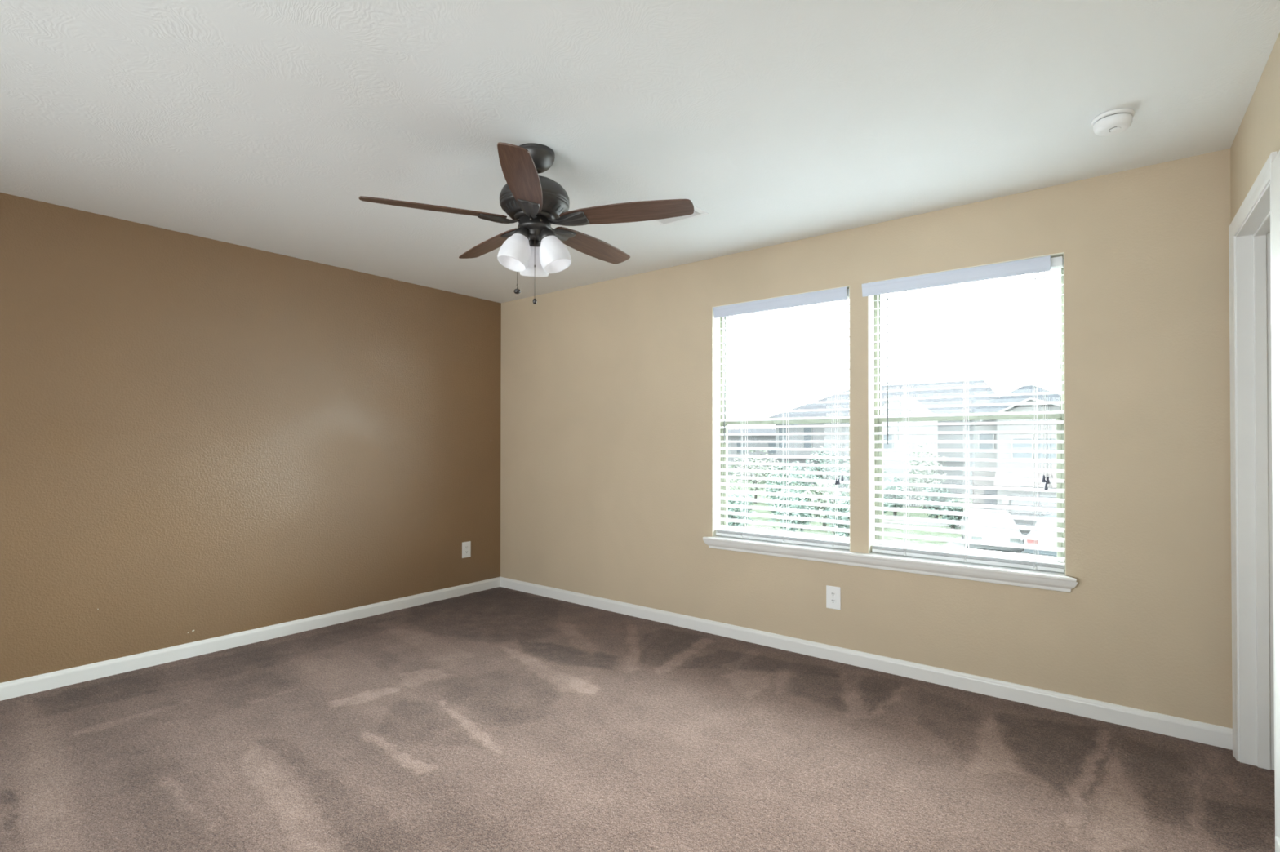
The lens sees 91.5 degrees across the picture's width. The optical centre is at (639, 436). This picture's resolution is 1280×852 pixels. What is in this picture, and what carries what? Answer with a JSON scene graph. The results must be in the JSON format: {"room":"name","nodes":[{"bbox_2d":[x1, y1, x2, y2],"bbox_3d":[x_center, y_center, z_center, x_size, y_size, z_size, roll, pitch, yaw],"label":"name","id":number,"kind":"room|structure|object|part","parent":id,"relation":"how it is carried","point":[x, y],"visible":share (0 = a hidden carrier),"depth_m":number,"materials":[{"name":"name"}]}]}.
{"room":"empty bedroom","nodes":[
{"label":"empty bedroom","id":0,"kind":"room"},
{"bbox_2d":[0,192,501,683],"bbox_3d":[-2.822,0.123,3.442,0.161,2.590,5.360,0,-1,38],"label":"wall","id":1,"kind":"structure","parent":0,"point":[202,438],"depth_m":3.69,"materials":[{"name":"brown paint"}]},
{"bbox_2d":[0,577,500,701],"bbox_3d":[-2.759,1.227,3.375,0.013,0.082,5.050,0,-1,38],"label":"baseboard","id":2,"kind":"structure","parent":1,"relation":"attached to","point":[50,681],"depth_m":3.69,"materials":[{"name":"white paint"}]},
{"bbox_2d":[462,541,471,558],"bbox_3d":[-1.415,0.921,5.086,0.008,0.129,0.083,0,-1,38],"label":"wall outlet","id":3,"kind":"object","parent":1,"relation":"attached to","point":[466,546],"visible":1,"depth_m":5.08,"materials":[{"name":"white plastic"}]},
{"bbox_2d":[0,586,1275,851],"bbox_3d":[-0.805,1.256,1.835,5.188,0.001,5.250,0,-1,38],"label":"floor","id":4,"kind":"structure","parent":0,"point":[500,719],"depth_m":2.44,"materials":[{"name":"brown carpet"}]},
{"bbox_2d":[0,0,1279,302],"bbox_3d":[-0.832,-1.284,1.892,5.300,0.200,5.370,0,-1,38],"label":"ceiling","id":5,"kind":"structure","parent":0,"point":[263,125],"depth_m":2.24,"materials":[{"name":"white paint"}]},
{"bbox_2d":[358,142,693,304],"bbox_3d":[-0.426,-0.857,2.618,1.267,0.640,1.247,0,-1,38],"label":"ceiling fan","id":6,"kind":"object","parent":5,"relation":"hanging from","point":[534,201],"visible":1,"depth_m":2.50,"materials":[{"name":"brown wood"}]},
{"bbox_3d":[-0.798,-0.892,2.434,0.546,0.006,0.129,0,12,-22],"label":"blade","id":7,"kind":"part","parent":6,"relation":"part of","materials":[{"name":"brown wood"}]},
{"bbox_3d":[-0.684,-0.888,2.879,0.129,0.006,0.546,-16,10,-39],"label":"blade","id":8,"kind":"part","parent":6,"relation":"part of","materials":[{"name":"brown wood"}]},
{"bbox_3d":[-0.508,-0.750,2.515,0.125,0.151,0.132,0,-1,38],"label":"lamp shade","id":9,"kind":"part","parent":6,"relation":"part of","materials":[{"name":"white glass"}]},
{"bbox_3d":[-0.410,-0.894,2.188,0.129,0.006,0.546,13,-1,-3],"label":"blade","id":10,"kind":"part","parent":6,"relation":"part of","materials":[{"name":"brown wood"}]},
{"bbox_3d":[-0.453,-0.749,2.672,0.130,0.151,0.128,0,-1,38],"label":"lamp shade","id":11,"kind":"part","parent":6,"relation":"part of","materials":[{"name":"white glass"}]},
{"bbox_3d":[-0.427,-0.700,2.531,0.005,0.277,0.005,0,-1,38],"label":"pull chain","id":12,"kind":"part","parent":6,"relation":"part of","materials":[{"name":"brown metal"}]},
{"bbox_3d":[-0.344,-0.750,2.546,0.132,0.151,0.126,0,-1,38],"label":"lamp shade","id":13,"kind":"part","parent":6,"relation":"part of","materials":[{"name":"white glass"}]},
{"bbox_3d":[-0.226,-0.888,2.908,0.129,0.006,0.546,-15,-8,31],"label":"blade","id":14,"kind":"part","parent":6,"relation":"part of","materials":[{"name":"brown wood"}]},
{"bbox_3d":[-0.056,-0.891,2.481,0.546,0.006,0.129,0,-13,14],"label":"blade","id":15,"kind":"part","parent":6,"relation":"part of","materials":[{"name":"brown wood"}]},
{"bbox_2d":[651,198,708,226],"bbox_3d":[0.165,-1.165,3.256,0.300,0.011,0.254,0,-1,38],"label":"ceiling vent","id":16,"kind":"object","parent":5,"relation":"in","point":[698,212],"visible":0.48,"depth_m":3.32,"materials":[{"name":"white plastic"}]},
{"bbox_2d":[1091,107,1134,136],"bbox_3d":[1.740,-1.151,2.296,0.128,0.054,0.128,0,-1,38],"label":"smoke detector","id":17,"kind":"object","parent":5,"relation":"attached to","point":[1113,122],"visible":1,"depth_m":2.26,"materials":[{"name":"white plastic"}]},
{"bbox_2d":[500,148,1232,728],"bbox_3d":[0.852,0.129,3.856,5.100,2.590,0.160,0,-1,38],"label":"wall","id":18,"kind":"structure","parent":0,"point":[606,395],"depth_m":3.13,"materials":[{"name":"beige paint"}]},
{"bbox_2d":[711,285,850,551],"bbox_3d":[0.871,-0.090,3.838,0.902,1.515,0.150,0,-1,38],"label":"window","id":19,"kind":"structure","parent":18,"relation":"in","point":[715,332],"depth_m":4.09,"materials":[{"name":"white plastic"}]},
{"bbox_3d":[0.901,-0.090,3.876,0.902,1.515,0.052,0,-1,38],"label":"frame","id":20,"kind":"part","parent":19,"relation":"part of","materials":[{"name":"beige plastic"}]},
{"bbox_2d":[713,286,849,549],"bbox_3d":[0.844,-0.100,3.804,0.884,1.481,0.104,0,-1,38],"label":"window blind","id":21,"kind":"object","parent":19,"relation":"attached to","point":[840,294],"visible":0.88,"depth_m":3.78,"materials":[{"name":"white plastic"}]},
{"bbox_3d":[0.664,-0.080,3.974,0.014,1.430,0.060,0,-1,38],"label":"ladder cord","id":22,"kind":"part","parent":21,"relation":"part of","materials":[{"name":"white fabric"}]},
{"bbox_3d":[0.858,0.631,3.816,0.884,0.018,0.052,0,-1,38],"label":"rail","id":23,"kind":"part","parent":21,"relation":"part of","materials":[{"name":"white plastic"}]},
{"bbox_3d":[0.885,-0.081,3.800,0.014,1.430,0.060,0,-1,38],"label":"ladder cord","id":24,"kind":"part","parent":21,"relation":"part of","materials":[{"name":"white fabric"}]},
{"bbox_3d":[1.126,-0.083,3.610,0.014,1.430,0.060,0,-1,38],"label":"ladder cord","id":25,"kind":"part","parent":21,"relation":"part of","materials":[{"name":"white fabric"}]},
{"bbox_3d":[1.138,-0.277,3.561,0.036,1.038,0.005,0,-1,38],"label":"lift cord","id":26,"kind":"part","parent":21,"relation":"part of","materials":[{"name":"white fabric"}]},
{"bbox_3d":[0.895,0.265,3.866,0.860,0.763,0.022,0,-1,38],"label":"sash","id":27,"kind":"part","parent":19,"relation":"part of","materials":[{"name":"clear plastic"}]},
{"bbox_3d":[0.909,-0.457,3.889,0.860,0.738,0.018,0,-1,38],"label":"sash","id":28,"kind":"part","parent":19,"relation":"part of","materials":[{"name":"clear plastic"}]},
{"bbox_2d":[826,585,840,610],"bbox_3d":[1.099,0.915,3.547,0.083,0.129,0.008,0,-1,38],"label":"wall outlet","id":29,"kind":"object","parent":18,"relation":"attached to","point":[833,593],"visible":1,"depth_m":3.54,"materials":[{"name":"white plastic"}]},
{"bbox_2d":[830,599,835,604],"bbox_3d":[1.098,0.935,3.545,0.035,0.025,0.004,0,-1,38],"label":"socket","id":30,"kind":"object","parent":29,"relation":"attached to","point":[832,601],"depth_m":3.54,"materials":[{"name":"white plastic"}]},
{"bbox_2d":[830,591,835,596],"bbox_3d":[1.098,0.896,3.546,0.035,0.025,0.004,0,-1,38],"label":"socket","id":31,"kind":"object","parent":29,"relation":"attached to","point":[832,593],"depth_m":3.54,"materials":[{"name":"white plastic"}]},
{"bbox_2d":[500,577,1232,750],"bbox_3d":[0.598,1.234,3.937,4.591,0.082,0.013,0,-1,38],"label":"baseboard","id":32,"kind":"structure","parent":18,"relation":"attached to","point":[1162,724],"depth_m":3.22,"materials":[{"name":"white paint"}]},
{"bbox_2d":[702,535,1077,592],"bbox_3d":[1.233,0.681,3.483,1.994,0.075,0.157,0,-1,38],"label":"window sill","id":33,"kind":"structure","parent":18,"relation":"attached to","point":[1015,576],"depth_m":3.28,"materials":[{"name":"white paint"}]},
{"bbox_2d":[867,252,1066,575],"bbox_3d":[1.657,-0.095,3.218,0.899,1.515,0.150,0,-1,38],"label":"window","id":34,"kind":"structure","parent":18,"relation":"in","point":[874,304],"depth_m":3.44,"materials":[{"name":"white plastic"}]},
{"bbox_2d":[862,255,1065,573],"bbox_3d":[1.615,-0.104,3.191,0.914,1.481,0.113,0,-1,38],"label":"window blind","id":35,"kind":"object","parent":34,"relation":"attached to","point":[1044,264],"visible":0.99,"depth_m":3.16,"materials":[{"name":"white plastic"}]},
{"bbox_3d":[1.435,-0.085,3.367,0.014,1.430,0.060,0,-1,38],"label":"ladder cord","id":36,"kind":"part","parent":35,"relation":"part of","materials":[{"name":"white fabric"}]},
{"bbox_3d":[1.665,-0.086,3.186,0.014,1.430,0.060,0,-1,38],"label":"ladder cord","id":37,"kind":"part","parent":35,"relation":"part of","materials":[{"name":"white fabric"}]},
{"bbox_3d":[1.644,0.626,3.196,0.881,0.018,0.052,0,-1,38],"label":"rail","id":38,"kind":"part","parent":35,"relation":"part of","materials":[{"name":"white plastic"}]},
{"bbox_3d":[1.901,-0.087,3.000,0.014,1.430,0.060,0,-1,38],"label":"ladder cord","id":39,"kind":"part","parent":35,"relation":"part of","materials":[{"name":"white fabric"}]},
{"bbox_3d":[1.916,-0.291,2.948,0.018,1.020,0.005,0,-1,38],"label":"lift cord","id":40,"kind":"part","parent":35,"relation":"part of","materials":[{"name":"white fabric"}]},
{"bbox_3d":[1.696,-0.462,3.269,0.857,0.738,0.018,0,-1,38],"label":"sash","id":41,"kind":"part","parent":34,"relation":"part of","materials":[{"name":"clear plastic"}]},
{"bbox_3d":[1.682,0.260,3.246,0.857,0.763,0.022,0,-1,38],"label":"sash","id":42,"kind":"part","parent":34,"relation":"part of","materials":[{"name":"clear plastic"}]},
{"bbox_2d":[1230,32,1279,222],"bbox_3d":[0.895,0.100,0.411,0.115,2.590,5.205,0,-1,37],"label":"wall","id":43,"kind":"structure","parent":0,"point":[1258,134],"depth_m":2.08,"materials":[{"name":"beige paint"}]},
{"bbox_2d":[1228,151,1277,836],"bbox_3d":[2.172,0.206,2.131,0.132,2.108,0.789,0,-1,37],"label":"door frame","id":44,"kind":"structure","parent":43,"relation":"in","point":[1250,231],"depth_m":2.40,"materials":[{"name":"white paint"}]},
{"bbox_3d":[2.343,0.209,2.459,0.015,2.108,0.058,0,-1,37],"label":"casing","id":45,"kind":"part","parent":44,"relation":"part of","materials":[{"name":"white paint"}]},
{"bbox_3d":[2.125,-0.818,2.175,0.015,0.058,0.789,0,-1,37],"label":"casing","id":46,"kind":"part","parent":44,"relation":"part of","materials":[{"name":"white paint"}]},
{"bbox_3d":[1.907,0.204,1.873,0.015,2.108,0.058,0,-1,38],"label":"casing","id":47,"kind":"part","parent":44,"relation":"part of","materials":[{"name":"white paint"}]},
{"bbox_2d":[1271,150,1279,851],"bbox_3d":[1.835,0.220,1.781,0.022,2.075,0.177,0,-1,37],"label":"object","id":48,"kind":"structure","parent":43,"relation":"attached to","point":[1275,166],"depth_m":1.82,"materials":[{"name":"white paint"}]},
{"label":"outside","id":49,"kind":"structure","parent":0,"visible":0},
{"bbox_2d":[727,479,972,546],"bbox_3d":[28.265,4.915,58.884,120.000,0.200,119.400,0,-1,38],"label":"lawn","id":50,"kind":"structure","parent":49,"point":[961,500],"depth_m":31.95,"materials":[{"name":"green plant"}]},
{"bbox_2d":[727,466,741,497],"bbox_3d":[4.147,2.975,34.972,3.349,3.244,3.415,0,-1,38],"label":"leafy tree","id":51,"kind":"object","parent":50,"relation":"on","point":[730,467],"visible":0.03,"depth_m":34.87,"materials":[{"name":"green plant"}]},
{"bbox_2d":[727,489,755,527],"bbox_3d":[4.198,3.494,28.602,2.452,2.100,2.333,0,-1,38],"label":"bush","id":52,"kind":"object","parent":50,"relation":"on","point":[738,495],"visible":0.27,"depth_m":28.18,"materials":[{"name":"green plant"}]},
{"bbox_2d":[727,428,775,479],"bbox_3d":[12.954,1.984,76.961,19.600,5.950,12.000,0,-1,38],"label":"house","id":53,"kind":"structure","parent":50,"relation":"on","point":[737,430],"depth_m":71.22,"materials":[{"name":"grey"}]},
{"bbox_3d":[11.582,1.113,71.671,1.000,1.500,0.040,0,-1,38],"label":"pane","id":54,"kind":"part","parent":53,"relation":"part of","materials":[{"name":"clear glass"}]},
{"bbox_3d":[14.723,1.094,69.196,1.000,1.500,0.040,0,-1,38],"label":"pane","id":55,"kind":"part","parent":53,"relation":"part of","materials":[{"name":"clear glass"}]},
{"bbox_2d":[727,447,785,503],"bbox_3d":[8.155,2.686,43.965,4.479,3.981,4.490,0,-1,38],"label":"leafy tree","id":56,"kind":"object","parent":50,"relation":"on","point":[756,482],"visible":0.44,"depth_m":43.67,"materials":[{"name":"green plant"}]},
{"bbox_2d":[760,466,802,506],"bbox_3d":[8.869,3.181,38.477,2.826,2.899,2.765,0,-1,38],"label":"leafy tree","id":57,"kind":"object","parent":50,"relation":"on","point":[764,482],"visible":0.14,"depth_m":38.33,"materials":[{"name":"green plant"}]},
{"bbox_2d":[760,454,816,508],"bbox_3d":[8.185,2.778,34.386,2.972,3.633,2.964,0,-1,38],"label":"leafy tree","id":58,"kind":"object","parent":50,"relation":"on","point":[796,476],"visible":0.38,"depth_m":34.14,"materials":[{"name":"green plant"}]},
{"bbox_2d":[767,488,820,532],"bbox_3d":[6.844,3.382,27.833,2.190,2.314,2.288,0,-1,38],"label":"bush","id":59,"kind":"object","parent":50,"relation":"on","point":[793,499],"visible":0.57,"depth_m":27.52,"materials":[{"name":"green plant"}]},
{"bbox_2d":[804,444,847,493],"bbox_3d":[13.581,2.477,45.273,3.352,4.429,3.502,0,-1,11],"label":"leafy tree","id":60,"kind":"object","parent":50,"relation":"on","point":[817,469],"visible":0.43,"depth_m":45.26,"materials":[{"name":"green plant"}]},
{"bbox_2d":[804,477,847,527],"bbox_3d":[9.059,3.274,30.713,2.284,2.582,2.258,0,-1,38],"label":"bush","id":61,"kind":"object","parent":50,"relation":"on","point":[825,493],"visible":0.36,"depth_m":30.39,"materials":[{"name":"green plant"}]},
{"bbox_2d":[822,492,848,537],"bbox_3d":[8.743,3.410,26.398,2.167,2.238,2.101,0,-1,38],"label":"bush","id":62,"kind":"object","parent":50,"relation":"on","point":[828,508],"visible":0.31,"depth_m":26.10,"materials":[{"name":"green plant"}]},
{"bbox_2d":[836,447,891,488],"bbox_3d":[14.298,2.477,39.804,3.273,4.335,3.189,0,-1,38],"label":"leafy tree","id":63,"kind":"object","parent":50,"relation":"on","point":[843,470],"visible":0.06,"depth_m":39.86,"materials":[{"name":"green plant"}]},
{"bbox_2d":[768,380,999,498],"bbox_3d":[22.401,0.088,56.165,18.600,9.400,13.000,0,-1,38],"label":"house","id":64,"kind":"structure","parent":50,"relation":"on","point":[983,391],"depth_m":52.56,"materials":[{"name":"grey"}]},
{"bbox_3d":[12.942,0.135,56.602,0.700,2.000,0.040,0,-1,38],"label":"pane","id":65,"kind":"part","parent":64,"relation":"part of","materials":[{"name":"clear glass"}]},
{"bbox_3d":[14.827,0.123,55.117,0.700,2.000,0.040,0,-1,38],"label":"pane","id":66,"kind":"part","parent":64,"relation":"part of","materials":[{"name":"clear glass"}]},
{"bbox_2d":[883,494,891,515],"bbox_3d":[11.857,3.583,32.049,1.977,1.995,1.835,0,-1,38],"label":"leafy tree","id":67,"kind":"object","parent":50,"relation":"on","point":[886,505],"visible":0.02,"depth_m":31.62,"materials":[{"name":"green plant"}]},
{"bbox_2d":[883,477,911,516],"bbox_3d":[14.744,3.458,36.065,1.865,2.315,1.916,0,-1,38],"label":"bush","id":68,"kind":"object","parent":50,"relation":"on","point":[895,488],"visible":0.38,"depth_m":35.83,"materials":[{"name":"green plant"}]},
{"bbox_2d":[881,395,937,506],"bbox_3d":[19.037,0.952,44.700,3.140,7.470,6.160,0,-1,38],"label":"house","id":69,"kind":"structure","parent":50,"relation":"on","point":[907,402],"depth_m":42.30,"materials":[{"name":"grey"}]},
{"bbox_3d":[16.887,0.267,42.542,0.600,1.100,0.040,0,-1,38],"label":"pane","id":70,"kind":"part","parent":69,"relation":"part of","materials":[{"name":"clear glass"}]},
{"bbox_2d":[903,443,947,510],"bbox_3d":[17.852,2.508,38.974,2.601,4.264,2.629,0,-1,38],"label":"leafy tree","id":71,"kind":"object","parent":50,"relation":"on","point":[913,463],"visible":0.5,"depth_m":38.86,"materials":[{"name":"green plant"}]},
{"bbox_2d":[917,480,955,519],"bbox_3d":[16.324,3.496,34.375,1.970,2.212,1.936,0,-1,38],"label":"bush","id":72,"kind":"object","parent":50,"relation":"on","point":[935,499],"visible":0.52,"depth_m":34.08,"materials":[{"name":"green plant"}]},
{"bbox_2d":[941,499,964,528],"bbox_3d":[15.507,3.832,30.900,1.197,1.486,1.238,0,-1,38],"label":"bush","id":73,"kind":"object","parent":50,"relation":"on","point":[951,508],"visible":0.56,"depth_m":30.68,"materials":[{"name":"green plant"}]},
{"bbox_2d":[966,385,1060,542],"bbox_3d":[23.828,0.993,28.644,14.700,7.120,13.450,0,-1,38],"label":"house","id":74,"kind":"structure","parent":50,"relation":"on","point":[1024,389],"depth_m":26.81,"materials":[{"name":"beige"}]},
{"bbox_3d":[16.062,0.175,28.934,0.550,0.850,0.040,0,-1,38],"label":"pane","id":75,"kind":"part","parent":74,"relation":"part of","materials":[{"name":"clear glass"}]},
{"bbox_3d":[15.886,3.394,28.241,0.500,2.000,0.080,0,-1,38],"label":"door","id":76,"kind":"part","parent":74,"relation":"part of","materials":[{"name":"grey"}]},
{"bbox_2d":[1001,500,1008,504],"bbox_3d":[15.826,2.768,27.007,0.260,0.270,0.100,0,-1,38],"label":"wall lamp","id":77,"kind":"object","parent":74,"relation":"attached to","point":[1003,502],"depth_m":26.97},
{"bbox_3d":[16.348,0.491,26.668,0.700,0.820,0.040,0,-1,38],"label":"pane","id":78,"kind":"part","parent":74,"relation":"part of","materials":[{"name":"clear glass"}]},
{"bbox_3d":[17.813,3.471,25.435,4.600,2.100,0.100,0,-1,38],"label":"garage door","id":79,"kind":"part","parent":74,"relation":"part of","materials":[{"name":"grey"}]},
{"bbox_3d":[17.015,0.487,26.142,0.700,0.820,0.040,0,-1,38],"label":"pane","id":80,"kind":"part","parent":74,"relation":"part of","materials":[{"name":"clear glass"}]},
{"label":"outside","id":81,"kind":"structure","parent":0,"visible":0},
{"bbox_2d":[784,514,960,528],"bbox_3d":[12.431,4.582,34.121,10.123,0.020,1.283,0,-1,29],"label":"sidewalk","id":82,"kind":"structure","parent":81,"point":[884,521],"depth_m":32.78,"materials":[{"name":"concrete"}]},
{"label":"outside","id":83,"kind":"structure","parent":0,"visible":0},
{"bbox_2d":[942,537,1052,556],"bbox_3d":[15.982,4.489,22.964,5.099,0.020,10.021,0,-1,-40],"label":"driveway","id":84,"kind":"structure","parent":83,"point":[949,544],"depth_m":25.49,"materials":[{"name":"concrete"}]},
{"bbox_2d":[960,508,1023,553],"bbox_3d":[14.075,3.746,25.132,1.800,1.500,4.590,0,-1,24],"label":"parked car","id":85,"kind":"object","parent":84,"relation":"on","point":[1011,522],"visible":0.53,"depth_m":23.72,"materials":[{"name":"white paint"}]},
{"bbox_2d":[1023,514,1057,556],"bbox_3d":[15.779,3.677,22.771,4.290,1.600,1.800,0,-1,-40],"label":"parked car","id":86,"kind":"object","parent":84,"relation":"on","point":[1045,524],"visible":0.19,"depth_m":21.92,"materials":[{"name":"white paint"}]},
{"bbox_2d":[1026,539,1037,544],"bbox_3d":[13.778,3.652,21.888,0.095,0.177,0.320,0,-1,-40],"label":"tail lamp","id":87,"kind":"object","parent":86,"relation":"attached to","point":[1028,542],"depth_m":21.87,"materials":[{"name":"red plastic"}]}
]}

